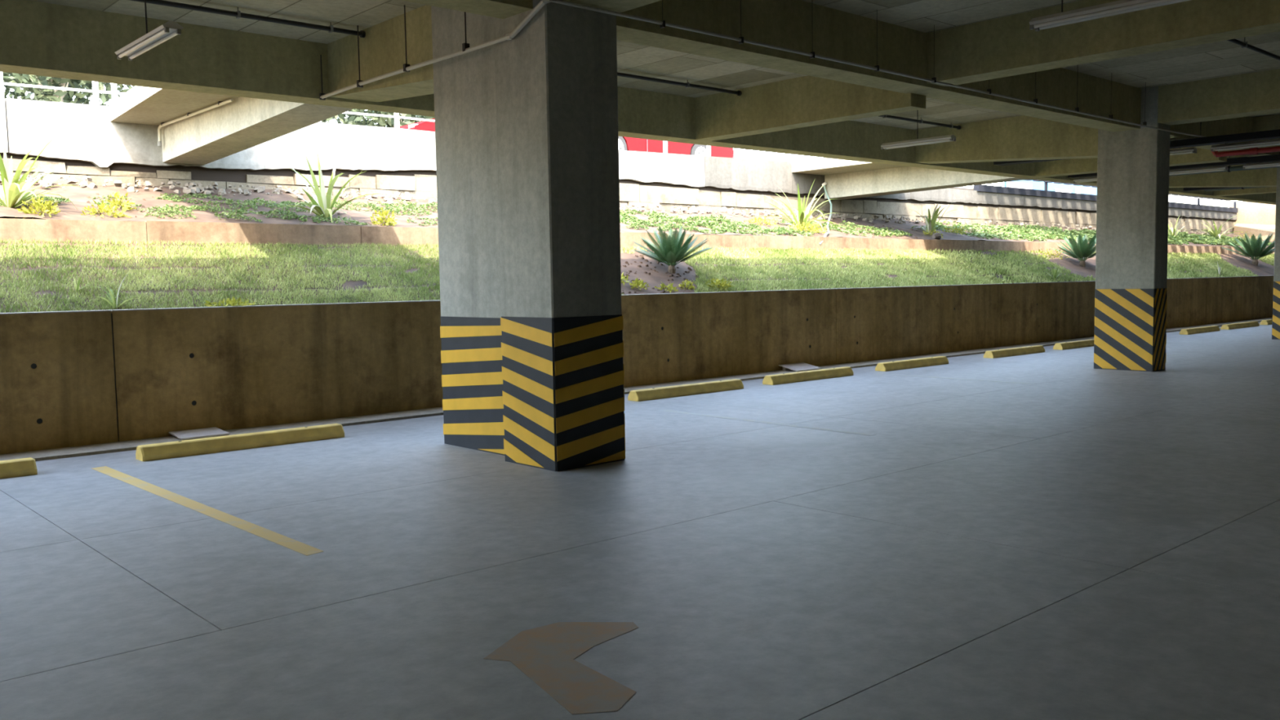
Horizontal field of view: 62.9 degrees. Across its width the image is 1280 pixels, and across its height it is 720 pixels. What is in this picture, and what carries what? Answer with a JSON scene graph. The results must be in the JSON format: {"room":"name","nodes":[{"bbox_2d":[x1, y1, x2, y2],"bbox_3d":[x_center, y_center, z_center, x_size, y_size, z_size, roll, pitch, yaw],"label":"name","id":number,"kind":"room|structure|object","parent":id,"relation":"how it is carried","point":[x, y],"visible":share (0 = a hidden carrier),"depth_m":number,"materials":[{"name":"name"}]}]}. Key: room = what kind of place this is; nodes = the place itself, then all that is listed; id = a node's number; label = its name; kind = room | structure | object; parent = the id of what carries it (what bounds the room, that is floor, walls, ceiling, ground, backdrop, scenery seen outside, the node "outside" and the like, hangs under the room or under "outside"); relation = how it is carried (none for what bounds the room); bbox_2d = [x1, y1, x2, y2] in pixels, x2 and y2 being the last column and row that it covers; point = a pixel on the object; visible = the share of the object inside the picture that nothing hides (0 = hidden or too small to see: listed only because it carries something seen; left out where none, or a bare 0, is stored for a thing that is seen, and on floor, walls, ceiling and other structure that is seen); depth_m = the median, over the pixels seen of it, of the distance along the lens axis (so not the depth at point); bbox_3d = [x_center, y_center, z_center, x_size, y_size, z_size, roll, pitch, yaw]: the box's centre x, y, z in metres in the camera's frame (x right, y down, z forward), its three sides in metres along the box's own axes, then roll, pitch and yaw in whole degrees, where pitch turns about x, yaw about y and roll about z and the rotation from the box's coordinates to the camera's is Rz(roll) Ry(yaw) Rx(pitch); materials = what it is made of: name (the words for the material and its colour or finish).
{"room":"parking garage","nodes":[
{"label":"parking garage","id":0,"kind":"room"},
{"bbox_2d":[0,275,1273,454],"bbox_3d":[6.787,-0.842,20.843,66.000,1.332,0.204,-5,6,-42],"label":"wall","id":1,"kind":"structure","parent":0,"point":[68,379],"depth_m":11.86,"materials":[{"name":"brown"}]},
{"bbox_2d":[0,317,1279,719],"bbox_3d":[14.181,0.425,12.744,66.000,0.322,21.830,-5,6,-42],"label":"floor","id":2,"kind":"structure","parent":0,"point":[1081,541],"depth_m":5.66,"materials":[{"name":"grey"}]},
{"bbox_2d":[0,457,37,479],"bbox_3d":[-5.687,0.924,7.946,1.930,0.128,0.200,-5,6,-42],"label":"wheel stop","id":3,"kind":"object","parent":2,"relation":"on","point":[24,466],"visible":1,"depth_m":8.44,"materials":[{"name":"yellow"}]},
{"bbox_2d":[168,426,229,439],"bbox_3d":[-4.383,0.731,10.410,0.460,0.048,0.370,-5,6,-42],"label":"board","id":4,"kind":"object","parent":2,"relation":"on","point":[213,431],"visible":1,"depth_m":10.38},
{"bbox_2d":[92,466,324,555],"bbox_3d":[-3.187,0.993,7.330,0.120,0.001,4.039,-5,6,-43],"label":"parking line","id":5,"kind":"object","parent":2,"relation":"on","point":[287,542],"visible":1,"depth_m":6.92,"materials":[{"name":"paint"}]},
{"bbox_2d":[135,423,344,461],"bbox_3d":[-3.673,0.751,9.758,1.880,0.128,0.200,-5,6,-42],"label":"wheel stop","id":6,"kind":"object","parent":2,"relation":"on","point":[154,451],"visible":1,"depth_m":9.62,"materials":[{"name":"yellow"}]},
{"bbox_2d":[431,0,625,471],"bbox_3d":[-1.068,-1.276,9.055,0.752,4.190,1.942,-5,6,-42],"label":"striped column","id":7,"kind":"structure","parent":2,"relation":"on","point":[526,135],"depth_m":8.47,"materials":[{"name":"concrete"}]},
{"bbox_2d":[327,4,434,102],"bbox_3d":[-1.940,-2.903,9.992,0.560,0.780,3.410,-5,6,-42],"label":"cross beam","id":8,"kind":"structure","parent":7,"relation":"on","point":[382,51],"depth_m":10.23,"materials":[{"name":"concrete"}]},
{"bbox_2d":[402,0,1279,156],"bbox_3d":[9.445,-3.940,17.592,66.000,0.640,0.400,-5,6,-42],"label":"beam","id":9,"kind":"structure","parent":7,"relation":"on","point":[800,25],"depth_m":10.79,"materials":[{"name":"concrete"}]},
{"bbox_2d":[484,622,638,714],"bbox_3d":[-0.318,1.192,4.120,0.616,0.001,0.982,-1,4,1],"label":"floor arrow","id":10,"kind":"object","parent":2,"relation":"on","point":[546,655],"depth_m":4.13,"materials":[{"name":"paint"}]},
{"bbox_2d":[627,378,743,401],"bbox_3d":[0.627,0.381,13.626,1.930,0.128,0.200,-5,6,-42],"label":"wheel stop","id":11,"kind":"object","parent":2,"relation":"on","point":[638,395],"visible":1,"depth_m":13.47,"materials":[{"name":"yellow"}]},
{"bbox_2d":[656,408,875,435],"bbox_3d":[1.210,0.640,10.957,0.100,0.001,2.950,-5,6,-42],"label":"parking line","id":12,"kind":"object","parent":2,"relation":"on","point":[663,410],"visible":1,"depth_m":10.78,"materials":[{"name":"paint"}]},
{"bbox_2d":[778,362,822,371],"bbox_3d":[2.547,0.112,16.642,0.620,0.093,0.370,-5,6,-42],"label":"board","id":13,"kind":"object","parent":2,"relation":"on","point":[800,366],"visible":1,"depth_m":16.59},
{"bbox_2d":[762,366,853,385],"bbox_3d":[2.478,0.222,15.291,1.860,0.128,0.200,-5,6,-42],"label":"wheel stop","id":14,"kind":"object","parent":2,"relation":"on","point":[785,378],"visible":1,"depth_m":15.14,"materials":[{"name":"yellow"}]},
{"bbox_2d":[875,355,948,371],"bbox_3d":[4.451,0.052,17.066,1.820,0.128,0.200,-5,6,-42],"label":"wheel stop","id":15,"kind":"object","parent":2,"relation":"on","point":[940,360],"visible":1,"depth_m":16.90,"materials":[{"name":"yellow"}]},
{"bbox_2d":[891,373,1033,384],"bbox_3d":[4.571,0.271,15.021,0.100,0.001,2.300,-5,6,-42],"label":"parking line","id":16,"kind":"object","parent":2,"relation":"on","point":[891,374],"visible":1,"depth_m":14.96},
{"bbox_2d":[983,345,1044,358],"bbox_3d":[6.907,-0.159,19.276,1.900,0.128,0.200,-5,6,-42],"label":"wheel stop","id":17,"kind":"object","parent":2,"relation":"on","point":[1035,348],"visible":1,"depth_m":19.09,"materials":[{"name":"yellow"}]},
{"bbox_2d":[1053,338,1093,350],"bbox_3d":[8.818,-0.323,20.994,1.850,0.128,0.200,-5,6,-42],"label":"wheel stop","id":18,"kind":"object","parent":2,"relation":"on","point":[1086,343],"visible":0.77,"depth_m":20.66,"materials":[{"name":"yellow"}]},
{"bbox_2d":[1093,85,1170,371],"bbox_3d":[7.485,-1.949,15.931,0.477,4.190,0.902,-5,6,-42],"label":"striped column","id":19,"kind":"structure","parent":2,"relation":"on","point":[1133,166],"depth_m":15.73,"materials":[{"name":"concrete"}]},
{"bbox_2d":[915,115,1097,164],"bbox_3d":[6.141,-3.594,17.263,0.445,0.790,3.410,-5,6,-42],"label":"cross beam","id":20,"kind":"structure","parent":19,"relation":"on","point":[1018,138],"depth_m":17.08,"materials":[{"name":"concrete"}]},
{"bbox_2d":[1179,325,1219,334],"bbox_3d":[13.473,-0.724,25.182,2.000,0.128,0.200,-5,6,-42],"label":"wheel stop","id":21,"kind":"object","parent":2,"relation":"on","point":[1211,328],"visible":1,"depth_m":24.97,"materials":[{"name":"yellow"}]},
{"bbox_2d":[1220,320,1259,329],"bbox_3d":[15.476,-0.896,26.985,2.200,0.128,0.200,-5,6,-42],"label":"wheel stop","id":22,"kind":"object","parent":2,"relation":"on","point":[1247,324],"visible":1,"depth_m":26.73,"materials":[{"name":"yellow"}]},
{"bbox_2d":[1271,167,1279,339],"bbox_3d":[13.910,-2.523,21.993,0.477,4.190,0.902,-5,6,-42],"label":"striped column","id":23,"kind":"structure","parent":2,"relation":"on","point":[1276,295],"depth_m":22.17,"materials":[{"name":"black paint"}]},
{"bbox_2d":[29,0,1279,129],"bbox_3d":[14.088,-3.919,12.432,66.000,0.386,21.890,-5,6,-42],"label":"ceiling","id":24,"kind":"structure","parent":0,"point":[1224,58],"depth_m":11.57,"materials":[{"name":"concrete"}]},
{"bbox_2d":[114,0,182,60],"bbox_3d":[-3.822,-2.759,8.090,0.150,0.672,1.180,-5,6,-42],"label":"batten","id":25,"kind":"object","parent":24,"relation":"hanging from","point":[169,29],"visible":1,"depth_m":8.02,"materials":[{"name":"white metal"}]},
{"bbox_2d":[129,0,365,37],"bbox_3d":[-9.707,-2.641,4.095,18.800,0.097,0.068,-5,6,-42],"label":"pipe","id":26,"kind":"object","parent":24,"relation":"hanging from","point":[237,14],"visible":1,"depth_m":9.60,"materials":[{"name":"black"}]},
{"bbox_2d":[562,0,661,13],"bbox_3d":[5.419,-2.664,1.823,0.545,0.570,17.680,-5,6,-42],"label":"cross beam","id":27,"kind":"structure","parent":24,"relation":"attached to","point":[618,6],"depth_m":8.14,"materials":[{"name":"concrete"}]},
{"bbox_2d":[0,0,1275,204],"bbox_3d":[6.871,-4.086,20.438,66.000,0.880,0.360,-5,6,-42],"label":"beam","id":28,"kind":"structure","parent":24,"relation":"attached to","point":[38,38],"depth_m":10.57,"materials":[{"name":"concrete"}]},
{"bbox_2d":[160,97,353,164],"bbox_3d":[-4.978,-3.052,13.370,0.590,0.620,4.960,-5,6,-42],"label":"beam","id":29,"kind":"structure","parent":28,"relation":"attached to","point":[208,136],"depth_m":13.31,"materials":[{"name":"concrete"}]},
{"bbox_2d":[109,85,240,125],"bbox_3d":[-5.188,-3.364,13.161,2.200,0.240,4.956,-5,6,-42],"label":"bridge slab","id":30,"kind":"object","parent":29,"relation":"on","point":[139,104],"visible":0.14,"depth_m":13.44,"materials":[{"name":"concrete"}]},
{"bbox_2d":[157,98,233,146],"bbox_3d":[-5.917,-3.130,13.867,0.070,0.310,2.760,-5,6,-42],"label":"drain pipe","id":31,"kind":"object","parent":30,"relation":"attached to","point":[220,103],"visible":1,"depth_m":13.93,"materials":[{"name":"beige plastic"}]},
{"bbox_2d":[824,166,1030,199],"bbox_3d":[6.338,-4.115,23.545,0.640,0.660,4.960,-5,6,-42],"label":"beam","id":32,"kind":"structure","parent":28,"relation":"attached to","point":[887,181],"depth_m":23.68,"materials":[{"name":"concrete"}]},
{"bbox_2d":[791,157,905,175],"bbox_3d":[6.681,-4.494,23.832,4.500,0.240,4.956,-5,6,-42],"label":"bridge slab","id":33,"kind":"object","parent":32,"relation":"on","point":[824,166],"visible":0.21,"depth_m":23.71,"materials":[{"name":"concrete"}]},
{"bbox_2d":[617,71,742,95],"bbox_3d":[-0.455,-3.437,12.418,4.840,0.097,0.068,-5,6,-42],"label":"pipe","id":34,"kind":"object","parent":24,"relation":"hanging from","point":[686,85],"visible":0.45,"depth_m":13.26,"materials":[{"name":"black"}]},
{"bbox_2d":[319,0,1205,137],"bbox_3d":[2.716,-3.401,13.645,12.921,0.783,4.152,-5,6,-42],"label":"pipe","id":35,"kind":"object","parent":24,"relation":"attached to","point":[465,46],"visible":0.94,"depth_m":9.57,"materials":[{"name":"beige plastic"}]},
{"bbox_2d":[694,75,925,141],"bbox_3d":[2.072,-3.333,13.522,0.310,0.600,3.520,-5,6,-42],"label":"cross beam","id":36,"kind":"structure","parent":24,"relation":"attached to","point":[804,101],"depth_m":13.45,"materials":[{"name":"concrete"}]},
{"bbox_2d":[880,110,955,150],"bbox_3d":[4.013,-3.438,15.137,0.150,0.662,1.180,-5,6,-42],"label":"batten","id":37,"kind":"object","parent":24,"relation":"hanging from","point":[948,138],"visible":0.95,"depth_m":15.10,"materials":[{"name":"white metal"}]},
{"bbox_2d":[878,115,960,129],"bbox_3d":[4.538,-3.867,16.910,2.300,0.097,0.068,-5,6,-42],"label":"pipe","id":38,"kind":"object","parent":24,"relation":"hanging from","point":[958,127],"visible":0.83,"depth_m":16.89,"materials":[{"name":"black"}]},
{"bbox_2d":[927,0,1279,86],"bbox_3d":[9.279,-2.996,5.295,0.380,0.570,17.680,-5,6,-42],"label":"cross beam","id":39,"kind":"structure","parent":24,"relation":"attached to","point":[1006,46],"depth_m":10.45,"materials":[{"name":"concrete"}]},
{"bbox_2d":[1029,0,1190,31],"bbox_3d":[3.538,-2.923,7.504,0.150,0.822,1.510,-5,6,-42],"label":"batten","id":40,"kind":"object","parent":24,"relation":"hanging from","point":[1121,6],"visible":1,"depth_m":7.70,"materials":[{"name":"white metal"}]},
{"bbox_2d":[1034,146,1226,177],"bbox_3d":[9.308,-3.958,20.072,0.390,0.600,3.460,-5,6,-42],"label":"cross beam","id":41,"kind":"structure","parent":24,"relation":"attached to","point":[1076,166],"depth_m":20.48,"materials":[{"name":"concrete"}]},
{"bbox_2d":[993,121,1279,165],"bbox_3d":[10.484,-3.552,14.601,0.296,0.570,11.900,-5,6,-42],"label":"cable tray","id":42,"kind":"object","parent":24,"relation":"hanging from","point":[1272,134],"visible":0.47,"depth_m":16.21,"materials":[{"name":"black metal"}]},
{"bbox_2d":[1169,146,1196,155],"bbox_3d":[8.241,-3.374,17.037,0.150,0.162,1.510,-5,6,-42],"label":"batten","id":43,"kind":"object","parent":42,"relation":"hanging from","point":[1188,150],"visible":0.43,"depth_m":16.57,"materials":[{"name":"white metal"}]},
{"bbox_2d":[1210,138,1279,151],"bbox_3d":[9.330,-3.300,15.833,0.150,0.162,1.260,-5,6,-42],"label":"batten","id":44,"kind":"object","parent":42,"relation":"hanging from","point":[1271,142],"visible":1,"depth_m":15.91,"materials":[{"name":"white metal"}]},
{"bbox_2d":[1067,151,1279,178],"bbox_3d":[13.095,-3.792,17.219,0.296,0.580,12.300,-5,6,-42],"label":"cable tray","id":45,"kind":"object","parent":24,"relation":"hanging from","point":[1275,157],"visible":0.52,"depth_m":19.46,"materials":[{"name":"black metal"}]},
{"bbox_2d":[1073,176,1097,182],"bbox_3d":[9.260,-3.731,21.413,0.150,0.157,0.760,-5,6,-42],"label":"batten","id":46,"kind":"object","parent":45,"relation":"hanging from","point":[1087,179],"visible":0.58,"depth_m":21.48,"materials":[{"name":"white metal"}]},
{"bbox_2d":[1168,165,1227,175],"bbox_3d":[10.315,-3.659,20.247,0.150,0.157,1.910,-5,6,-42],"label":"batten","id":47,"kind":"object","parent":45,"relation":"hanging from","point":[1210,169],"visible":0.54,"depth_m":19.86,"materials":[{"name":"white metal"}]},
{"bbox_2d":[1243,161,1279,168],"bbox_3d":[11.756,-3.561,18.654,0.150,0.157,1.810,-5,6,-42],"label":"batten","id":48,"kind":"object","parent":45,"relation":"hanging from","point":[1270,164],"visible":1,"depth_m":19.07,"materials":[{"name":"white metal"}]},
{"bbox_2d":[1183,186,1244,191],"bbox_3d":[17.584,-4.178,21.257,0.296,0.580,12.300,-5,6,-42],"label":"cable tray","id":49,"kind":"object","parent":24,"relation":"hanging from","point":[1219,188],"visible":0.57,"depth_m":25.42,"materials":[{"name":"black metal"}]},
{"bbox_2d":[1157,68,1279,125],"bbox_3d":[13.506,-3.369,9.098,0.445,0.550,17.680,-5,6,-42],"label":"cross beam","id":50,"kind":"structure","parent":24,"relation":"attached to","point":[1256,93],"depth_m":14.71,"materials":[{"name":"concrete"}]},
{"bbox_2d":[1168,155,1276,187],"bbox_3d":[12.774,-4.141,23.198,0.550,0.830,3.460,-5,6,-42],"label":"cross beam","id":51,"kind":"structure","parent":24,"relation":"attached to","point":[1267,177],"depth_m":22.77,"materials":[{"name":"concrete"}]},
{"bbox_2d":[1168,155,1279,176],"bbox_3d":[12.981,-4.070,20.541,0.124,0.532,7.400,-5,6,-42],"label":"duct","id":52,"kind":"object","parent":24,"relation":"hanging from","point":[1230,168],"visible":0.37,"depth_m":21.44,"materials":[{"name":"grey"}]},
{"bbox_2d":[1204,186,1264,191],"bbox_3d":[16.987,-4.414,24.145,0.204,0.532,7.400,-5,6,-42],"label":"duct","id":53,"kind":"object","parent":24,"relation":"hanging from","point":[1244,187],"visible":0.2,"depth_m":26.35,"materials":[{"name":"grey"}]},
{"bbox_2d":[1213,186,1276,196],"bbox_3d":[22.540,-4.231,19.825,0.450,0.740,21.540,-5,6,-42],"label":"cross beam","id":54,"kind":"structure","parent":24,"relation":"attached to","point":[1266,189],"depth_m":27.15,"materials":[{"name":"concrete"}]},
{"bbox_2d":[1211,146,1279,157],"bbox_3d":[11.673,-3.784,16.433,0.120,0.747,5.043,-5,6,-42],"label":"pipe","id":55,"kind":"object","parent":24,"relation":"hanging from","point":[1251,151],"visible":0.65,"depth_m":17.85,"materials":[{"name":"red"}]},
{"bbox_2d":[1226,36,1279,60],"bbox_3d":[7.669,-3.699,12.584,3.450,0.192,0.068,-5,6,-42],"label":"pipe","id":56,"kind":"object","parent":24,"relation":"hanging from","point":[1242,44],"visible":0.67,"depth_m":11.99,"materials":[{"name":"black"}]},
{"bbox_2d":[1252,114,1279,148],"bbox_3d":[16.988,-3.659,12.230,0.400,0.570,17.680,-5,6,-42],"label":"cross beam","id":57,"kind":"structure","parent":24,"relation":"attached to","point":[1272,122],"depth_m":18.48,"materials":[{"name":"concrete"}]},
{"label":"outside","id":58,"kind":"structure","parent":0,"visible":0},
{"bbox_2d":[1229,201,1275,241],"bbox_3d":[25.969,-4.731,41.474,1.700,3.400,5.260,-5,6,-42],"label":"wall","id":59,"kind":"structure","parent":58,"point":[1255,218],"depth_m":42.88,"materials":[{"name":"paint"}]},
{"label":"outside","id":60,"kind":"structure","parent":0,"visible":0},
{"bbox_2d":[0,237,1274,312],"bbox_3d":[4.617,-1.772,20.168,62.000,0.788,1.810,-5,6,-42],"label":"ground","id":61,"kind":"structure","parent":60,"point":[1263,268],"depth_m":12.80,"materials":[{"name":"green plant"}]},
{"bbox_2d":[51,275,95,291],"bbox_3d":[-5.587,-0.761,10.452,0.447,0.159,0.262,-2,4,-8],"label":"leaf plant","id":62,"kind":"object","parent":61,"relation":"on","point":[78,282],"visible":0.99,"depth_m":10.44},
{"bbox_2d":[88,271,148,308],"bbox_3d":[-5.165,-0.678,10.335,0.533,0.372,0.528,-3,5,-29],"label":"leaf plant","id":63,"kind":"object","parent":61,"relation":"on","point":[112,299],"visible":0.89,"depth_m":10.28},
{"bbox_2d":[204,296,255,306],"bbox_3d":[-4.336,-0.579,11.041,0.541,0.186,0.601,-5,6,-42],"label":"shrub","id":64,"kind":"object","parent":61,"relation":"on","point":[232,302],"visible":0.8,"depth_m":10.96,"materials":[{"name":"green plant"}]},
{"bbox_2d":[56,193,917,294],"bbox_3d":[0.001,-1.900,17.638,19.505,1.545,4.246,-5,6,-42],"label":"clod","id":65,"kind":"object","parent":61,"relation":"on","point":[87,197],"visible":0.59,"depth_m":16.08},
{"bbox_2d":[0,217,1274,253],"bbox_3d":[3.325,-2.108,20.337,60.342,0.570,0.236,-5,6,-42],"label":"retaining wall","id":66,"kind":"structure","parent":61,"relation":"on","point":[27,229],"depth_m":13.63,"materials":[{"name":"concrete"}]},
{"bbox_2d":[628,278,648,289],"bbox_3d":[-0.012,-1.096,15.127,0.344,0.200,0.300,-1,4,-2],"label":"shrub","id":67,"kind":"object","parent":61,"relation":"on","point":[637,282],"visible":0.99,"depth_m":15.09,"materials":[{"name":"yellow plant"}]},
{"bbox_2d":[653,280,678,293],"bbox_3d":[0.372,-1.066,15.381,0.365,0.195,0.372,1,5,18],"label":"shrub","id":68,"kind":"object","parent":61,"relation":"on","point":[669,289],"visible":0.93,"depth_m":15.33,"materials":[{"name":"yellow plant"}]},
{"bbox_2d":[631,226,714,273],"bbox_3d":[0.466,-1.703,16.289,1.276,0.762,1.301,-5,6,-42],"label":"cycad","id":69,"kind":"object","parent":61,"relation":"on","point":[670,251],"visible":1,"depth_m":16.15,"materials":[{"name":"green plant"}]},
{"bbox_2d":[677,279,695,289],"bbox_3d":[0.706,-1.125,15.730,0.285,0.185,0.280,-2,5,-13],"label":"shrub","id":70,"kind":"object","parent":61,"relation":"on","point":[687,282],"visible":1,"depth_m":15.70,"materials":[{"name":"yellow plant"}]},
{"bbox_2d":[704,277,733,291],"bbox_3d":[1.190,-1.162,16.176,0.473,0.240,0.531,-5,6,-42],"label":"shrub","id":71,"kind":"object","parent":61,"relation":"on","point":[723,284],"visible":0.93,"depth_m":16.10,"materials":[{"name":"green plant"}]},
{"bbox_2d":[1031,248,1069,259],"bbox_3d":[9.971,-2.582,25.563,1.020,0.302,0.973,-5,6,-42],"label":"shrub","id":72,"kind":"object","parent":61,"relation":"on","point":[1047,253],"visible":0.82,"depth_m":25.50,"materials":[{"name":"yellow plant"}]},
{"bbox_2d":[1050,232,1096,266],"bbox_3d":[10.955,-2.723,25.859,1.531,0.880,1.512,-5,6,-42],"label":"cycad","id":73,"kind":"object","parent":61,"relation":"on","point":[1079,249],"visible":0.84,"depth_m":25.68,"materials":[{"name":"green plant"}]},
{"bbox_2d":[1223,232,1275,265],"bbox_3d":[19.880,-3.594,33.883,1.926,1.096,1.933,-5,6,-42],"label":"cycad","id":74,"kind":"object","parent":61,"relation":"on","point":[1253,248],"visible":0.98,"depth_m":33.68,"materials":[{"name":"green plant"}]},
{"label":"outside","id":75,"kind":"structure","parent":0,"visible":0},
{"bbox_2d":[0,181,1275,247],"bbox_3d":[2.872,-2.860,22.005,62.000,0.761,2.930,-5,6,-42],"label":"ground","id":76,"kind":"structure","parent":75,"point":[78,195],"depth_m":14.85,"materials":[{"name":"soil"}]},
{"bbox_2d":[17,196,61,219],"bbox_3d":[-6.736,-1.700,11.720,0.470,0.278,0.448,-5,6,-42],"label":"shrub","id":77,"kind":"object","parent":76,"relation":"on","point":[37,205],"visible":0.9,"depth_m":11.69,"materials":[{"name":"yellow plant"}]},
{"bbox_2d":[0,134,84,210],"bbox_3d":[-7.221,-2.148,12.066,1.772,1.089,1.459,1,5,28],"label":"leaf plant","id":78,"kind":"object","parent":76,"relation":"on","point":[13,192],"visible":0.9,"depth_m":11.83,"materials":[{"name":"plant"}]},
{"bbox_2d":[80,200,132,217],"bbox_3d":[-6.365,-1.772,12.378,0.536,0.264,0.549,1,5,26],"label":"shrub","id":79,"kind":"object","parent":76,"relation":"on","point":[101,206],"visible":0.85,"depth_m":12.35,"materials":[{"name":"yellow plant"}]},
{"bbox_2d":[103,191,136,209],"bbox_3d":[-6.404,-1.937,12.859,0.396,0.301,0.414,-3,5,-20],"label":"shrub","id":80,"kind":"object","parent":76,"relation":"on","point":[116,195],"visible":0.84,"depth_m":12.84,"materials":[{"name":"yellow plant"}]},
{"bbox_2d":[270,150,389,222],"bbox_3d":[-4.275,-2.361,14.353,1.491,1.157,1.656,0,5,15],"label":"leaf plant","id":81,"kind":"object","parent":76,"relation":"on","point":[325,206],"visible":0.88,"depth_m":14.33,"materials":[{"name":"plant"}]},
{"bbox_2d":[369,207,397,226],"bbox_3d":[-3.601,-1.987,14.657,0.418,0.320,0.425,-5,6,-42],"label":"shrub","id":82,"kind":"object","parent":76,"relation":"on","point":[382,217],"visible":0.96,"depth_m":14.61,"materials":[{"name":"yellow plant"}]},
{"bbox_2d":[0,192,813,236],"bbox_3d":[-3.086,-2.296,16.327,16.515,0.629,2.377,-5,6,-42],"label":"ground cover","id":83,"kind":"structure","parent":76,"relation":"on","point":[710,221],"depth_m":15.91,"materials":[{"name":"plant"}]},
{"bbox_2d":[0,172,1208,234],"bbox_3d":[6.511,-3.534,26.480,42.505,0.333,1.004,-5,6,-42],"label":"rubble","id":84,"kind":"object","parent":76,"relation":"on","point":[189,188],"visible":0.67,"depth_m":16.57,"materials":[{"name":"stone"}]},
{"bbox_2d":[743,214,778,226],"bbox_3d":[2.502,-2.848,21.530,0.745,0.294,0.713,-5,6,-42],"label":"shrub","id":85,"kind":"object","parent":76,"relation":"on","point":[755,218],"visible":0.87,"depth_m":21.43,"materials":[{"name":"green plant"}]},
{"bbox_2d":[757,180,839,231],"bbox_3d":[3.341,-3.204,21.930,1.669,1.140,1.670,2,5,33],"label":"leaf plant","id":86,"kind":"object","parent":76,"relation":"on","point":[802,215],"visible":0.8,"depth_m":21.85,"materials":[{"name":"plant"}]},
{"bbox_2d":[787,221,827,233],"bbox_3d":[3.363,-2.668,21.230,0.922,0.310,0.918,-5,6,-42],"label":"shrub","id":87,"kind":"object","parent":76,"relation":"on","point":[801,227],"visible":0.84,"depth_m":21.15,"materials":[{"name":"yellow plant"}]},
{"bbox_2d":[905,199,955,232],"bbox_3d":[6.899,-3.355,25.120,1.318,0.916,1.479,-5,6,-42],"label":"leaf plant","id":88,"kind":"object","parent":76,"relation":"on","point":[930,224],"visible":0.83,"depth_m":24.92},
{"bbox_2d":[942,226,969,234],"bbox_3d":[7.684,-3.144,25.495,0.690,0.249,0.720,-5,6,-42],"label":"shrub","id":89,"kind":"object","parent":76,"relation":"on","point":[945,228],"visible":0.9,"depth_m":25.46,"materials":[{"name":"green plant"}]},
{"bbox_2d":[780,218,1271,245],"bbox_3d":[13.750,-3.768,31.491,28.164,0.709,2.484,-5,6,-41],"label":"ground cover","id":90,"kind":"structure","parent":76,"relation":"on","point":[1040,233],"depth_m":28.16,"materials":[{"name":"plant"}]},
{"bbox_2d":[1194,214,1248,238],"bbox_3d":[21.462,-4.883,38.807,1.907,0.983,1.948,0,4,11],"label":"leaf plant","id":91,"kind":"object","parent":90,"relation":"on","point":[1216,233],"visible":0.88,"depth_m":38.61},
{"bbox_2d":[1168,214,1191,235],"bbox_3d":[18.074,-4.493,35.317,1.597,0.825,1.159,-5,6,-42],"label":"leaf plant","id":92,"kind":"object","parent":76,"relation":"on","point":[1171,232],"visible":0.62,"depth_m":35.36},
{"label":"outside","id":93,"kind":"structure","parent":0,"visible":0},
{"bbox_2d":[955,186,973,189],"bbox_3d":[-4.754,-5.781,46.684,124.000,0.420,43.940,-5,6,-42],"label":"road","id":94,"kind":"structure","parent":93,"point":[969,188],"depth_m":29.79,"materials":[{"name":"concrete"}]},
{"bbox_2d":[2,71,129,104],"bbox_3d":[-11.699,-6.998,20.634,3.130,6.259,2.879,1,5,25],"label":"tree","id":95,"kind":"object","parent":94,"relation":"on","point":[40,94],"visible":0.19,"depth_m":20.67,"materials":[{"name":"green plant"}]},
{"bbox_2d":[3,73,434,125],"bbox_3d":[-14.224,-5.750,24.570,41.450,5.894,2.392,-5,6,-42],"label":"hedge","id":96,"kind":"object","parent":94,"relation":"on","point":[17,92],"visible":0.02,"depth_m":24.90,"materials":[{"name":"green plant"}]},
{"bbox_2d":[333,108,434,128],"bbox_3d":[-6.079,-7.711,25.832,3.261,6.693,3.086,0,5,13],"label":"tree","id":97,"kind":"object","parent":94,"relation":"on","point":[353,119],"visible":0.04,"depth_m":25.35,"materials":[{"name":"green plant"}]},
{"bbox_2d":[399,118,435,131],"bbox_3d":[-3.551,-4.975,23.413,4.540,1.495,1.860,-5,6,-42],"label":"car","id":98,"kind":"object","parent":94,"relation":"on","point":[424,125],"visible":0.02,"depth_m":21.59,"materials":[{"name":"red"}]},
{"bbox_2d":[618,136,733,157],"bbox_3d":[0.031,-5.066,23.813,4.540,1.495,1.860,-5,6,-42],"label":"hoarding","id":99,"kind":"object","parent":94,"relation":"on","point":[629,144],"visible":0.14,"depth_m":23.36,"materials":[{"name":"red"}]},
{"bbox_2d":[1004,180,1097,195],"bbox_3d":[16.922,-7.208,41.929,9.000,2.430,0.150,-5,6,-42],"label":"hoarding","id":100,"kind":"object","parent":94,"relation":"on","point":[1031,184],"visible":0.21,"depth_m":41.35,"materials":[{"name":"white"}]},
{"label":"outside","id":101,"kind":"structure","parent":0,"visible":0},
{"bbox_2d":[0,97,1236,245],"bbox_3d":[2.036,-3.505,23.201,62.446,1.959,0.258,-5,6,-42],"label":"wall","id":102,"kind":"structure","parent":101,"point":[393,161],"depth_m":17.44,"materials":[{"name":"paint"}]},
{"bbox_2d":[0,71,780,160],"bbox_3d":[-5.110,-4.283,16.658,22.460,1.155,0.060,-5,6,-42],"label":"railing","id":103,"kind":"object","parent":102,"relation":"on","point":[95,90],"visible":0.15,"depth_m":14.62,"materials":[{"name":"white"}]},
{"bbox_2d":[819,182,831,244],"bbox_3d":[4.031,-3.246,22.690,0.246,1.650,5.002,0,4,11],"label":"hose","id":104,"kind":"object","parent":102,"relation":"hanging from","point":[824,183],"visible":0.94,"depth_m":24.78,"materials":[{"name":"white"}]},
{"bbox_2d":[973,179,1238,213],"bbox_3d":[18.769,-5.660,34.780,20.400,0.640,5.040,-5,6,-42],"label":"pergola","id":105,"kind":"object","parent":102,"relation":"on","point":[980,188],"visible":0.24,"depth_m":33.27,"materials":[{"name":"concrete"}]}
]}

